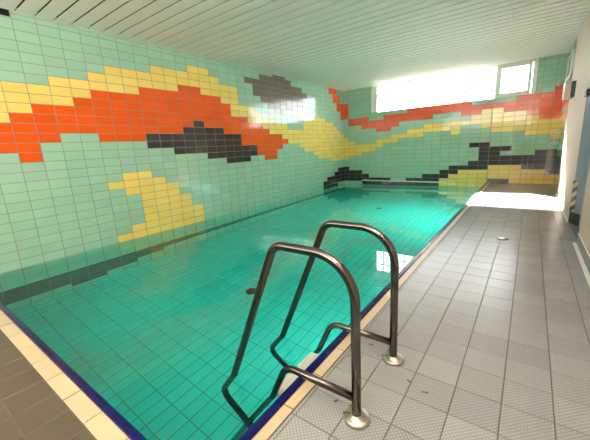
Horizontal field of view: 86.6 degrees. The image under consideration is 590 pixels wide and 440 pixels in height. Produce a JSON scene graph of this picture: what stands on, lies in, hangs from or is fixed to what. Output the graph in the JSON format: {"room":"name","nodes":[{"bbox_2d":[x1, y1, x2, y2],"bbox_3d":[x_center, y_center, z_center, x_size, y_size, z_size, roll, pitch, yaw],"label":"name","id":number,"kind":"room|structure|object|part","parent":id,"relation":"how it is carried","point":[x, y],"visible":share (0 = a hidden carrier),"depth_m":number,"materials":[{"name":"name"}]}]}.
{"room":"indoor swimming pool","nodes":[
{"label":"indoor swimming pool","id":0,"kind":"room"},
{"bbox_2d":[0,13,344,273],"bbox_3d":[-1.904,-0.872,6.442,0.144,4.830,12.617,6,16,36],"label":"wall","id":1,"kind":"structure","parent":0,"point":[105,141],"depth_m":5.17,"materials":[{"name":"green tile"}]},
{"bbox_2d":[0,8,9,16],"bbox_3d":[-4.597,-2.157,2.406,0.009,0.090,3.690,6,16,36],"label":"trim","id":2,"kind":"structure","parent":1,"relation":"attached to","point":[5,12],"depth_m":3.81,"materials":[{"name":"black"}]},
{"bbox_2d":[0,183,486,439],"bbox_3d":[0.726,-0.182,6.263,4.438,0.065,9.787,6,16,36],"label":"trim","id":3,"kind":"structure","parent":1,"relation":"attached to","point":[108,409],"depth_m":1.81,"materials":[{"name":"tile"}]},
{"bbox_2d":[0,183,489,439],"bbox_3d":[0.724,-0.188,6.204,4.502,0.012,9.879,6,16,36],"label":"trim","id":4,"kind":"structure","parent":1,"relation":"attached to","point":[97,423],"depth_m":1.79,"materials":[{"name":"beige tile"}]},
{"bbox_2d":[0,183,589,439],"bbox_3d":[0.630,0.207,4.723,6.155,0.105,12.467,6,16,36],"label":"floor","id":5,"kind":"structure","parent":0,"point":[493,337],"depth_m":1.85,"materials":[{"name":"tile"}]},
{"bbox_2d":[231,220,403,429],"bbox_3d":[0.070,0.960,1.940,1.034,1.875,0.609,6,16,36],"label":"pool ladder","id":6,"kind":"object","parent":5,"relation":"attached to","point":[356,417],"visible":0.76,"depth_m":1.68,"materials":[{"name":"grey metal"}]},
{"bbox_3d":[-0.101,0.816,1.717,0.994,1.479,0.043,6,16,36],"label":"handrail","id":7,"kind":"part","parent":6,"relation":"part of","materials":[{"name":"grey metal"}]},
{"bbox_3d":[0.188,0.713,2.099,0.994,1.479,0.043,6,16,36],"label":"handrail","id":8,"kind":"part","parent":6,"relation":"part of","materials":[{"name":"grey metal"}]},
{"bbox_2d":[0,0,589,90],"bbox_3d":[0.479,-2.890,4.127,6.255,0.124,12.867,6,16,36],"label":"ceiling","id":9,"kind":"structure","parent":0,"point":[342,45],"depth_m":5.06,"materials":[{"name":"white"}]},
{"bbox_2d":[344,53,569,186],"bbox_3d":[4.319,-1.910,9.481,6.155,4.830,0.204,6,16,36],"label":"wall","id":10,"kind":"structure","parent":0,"point":[477,143],"depth_m":8.96,"materials":[{"name":"green tile"}]},
{"bbox_2d":[362,179,454,182],"bbox_3d":[3.525,-1.258,10.073,2.940,0.086,0.084,6,16,36],"label":"grab rail","id":11,"kind":"object","parent":10,"relation":"attached to","point":[365,179],"visible":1,"depth_m":9.96,"materials":[{"name":"white metal"}]},
{"bbox_2d":[371,58,538,112],"bbox_3d":[4.220,-3.727,8.952,4.290,0.807,0.159,6,16,36],"label":"window","id":12,"kind":"structure","parent":10,"relation":"in","point":[374,89],"depth_m":8.41,"materials":[{"name":"white"}]},
{"bbox_3d":[5.572,-3.569,7.959,0.710,0.737,0.060,6,16,36],"label":"sash","id":13,"kind":"part","parent":12,"relation":"part of","materials":[{"name":"white"}]},
{"bbox_2d":[553,9,589,254],"bbox_3d":[2.932,-1.083,2.698,0.306,3.270,12.767,6,16,36],"label":"wall","id":14,"kind":"structure","parent":0,"point":[573,109],"depth_m":4.99,"materials":[{"name":"white paint"}]},
{"bbox_2d":[548,140,558,146],"bbox_3d":[6.291,-1.855,7.601,0.161,0.149,0.161,-5,13,-8],"label":"tap","id":15,"kind":"object","parent":14,"relation":"attached to","point":[553,142],"visible":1,"depth_m":7.59,"materials":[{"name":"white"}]},
{"bbox_2d":[550,130,559,135],"bbox_3d":[6.277,-2.099,7.546,0.161,0.149,0.161,-5,13,-8],"label":"tap","id":16,"kind":"object","parent":14,"relation":"attached to","point":[555,131],"visible":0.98,"depth_m":7.53,"materials":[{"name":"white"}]},
{"bbox_2d":[562,81,576,99],"bbox_3d":[4.885,-2.308,5.585,0.145,0.280,0.410,6,16,36],"label":"wall box","id":17,"kind":"object","parent":14,"relation":"attached to","point":[569,87],"visible":1,"depth_m":5.44,"materials":[{"name":"beige plastic"}]},
{"bbox_3d":[4.917,-2.303,5.557,0.060,0.260,0.400,6,16,36],"label":"mounting plate","id":18,"kind":"part","parent":17,"relation":"part of","materials":[{"name":"grey plastic"}]},
{"bbox_2d":[565,46,575,81],"bbox_3d":[5.744,-3.206,6.540,0.042,0.530,1.130,6,16,36],"label":"window","id":19,"kind":"structure","parent":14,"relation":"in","point":[571,58],"depth_m":6.31,"materials":[{"name":"white"}]},
{"bbox_2d":[555,192,589,287],"bbox_3d":[2.335,0.527,2.419,0.046,0.125,10.750,6,16,36],"label":"baseboard","id":20,"kind":"structure","parent":14,"relation":"attached to","point":[583,255],"depth_m":3.20,"materials":[{"name":"grey tile"}]},
{"bbox_2d":[568,88,589,225],"bbox_3d":[3.599,-0.728,3.837,0.170,1.800,1.180,6,16,36],"label":"door","id":21,"kind":"structure","parent":14,"relation":"in","point":[579,184],"depth_m":4.20,"materials":[{"name":"blue metal"}]},
{"bbox_3d":[3.883,-0.020,4.357,0.006,0.160,0.247,0,13,15],"label":"kick plate","id":22,"kind":"part","parent":21,"relation":"part of","materials":[{"name":"black metal"}]},
{"bbox_3d":[0.807,1.371,6.644,4.600,0.124,9.952,6,16,36],"label":"floor","id":23,"kind":"structure","parent":0,"visible":0},
{"bbox_2d":[0,184,480,439],"bbox_3d":[0.765,0.615,6.471,4.398,1.434,9.750,6,16,36],"label":"pool water","id":24,"kind":"object","parent":23,"relation":"on","point":[154,324],"visible":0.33,"depth_m":3.05,"materials":[{"name":"teal liquid"}]},
{"label":"outside","id":25,"kind":"structure","parent":0,"visible":0},
{"bbox_2d":[443,72,496,103],"bbox_3d":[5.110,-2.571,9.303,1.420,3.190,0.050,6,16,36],"label":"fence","id":26,"kind":"object","parent":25,"point":[473,76],"visible":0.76,"depth_m":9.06,"materials":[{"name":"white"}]},
{"bbox_3d":[4.606,-2.627,9.669,0.170,3.190,0.050,6,16,36],"label":"fence panel","id":27,"kind":"part","parent":26,"relation":"part of","materials":[{"name":"white"}]},
{"bbox_3d":[4.808,-2.604,9.523,0.170,3.190,0.050,6,16,36],"label":"fence panel","id":28,"kind":"part","parent":26,"relation":"part of","materials":[{"name":"white"}]},
{"bbox_3d":[5.009,-2.582,9.376,0.170,3.190,0.050,6,16,36],"label":"fence panel","id":29,"kind":"part","parent":26,"relation":"part of","materials":[{"name":"white"}]},
{"bbox_3d":[5.211,-2.559,9.230,0.170,3.190,0.050,6,16,36],"label":"fence panel","id":30,"kind":"part","parent":26,"relation":"part of","materials":[{"name":"white"}]},
{"bbox_3d":[5.412,-2.537,9.084,0.170,3.190,0.050,6,16,36],"label":"fence panel","id":31,"kind":"part","parent":26,"relation":"part of","materials":[{"name":"white"}]},
{"bbox_3d":[5.614,-2.515,8.938,0.170,3.190,0.050,6,16,36],"label":"fence panel","id":32,"kind":"part","parent":26,"relation":"part of","materials":[{"name":"white"}]}
]}

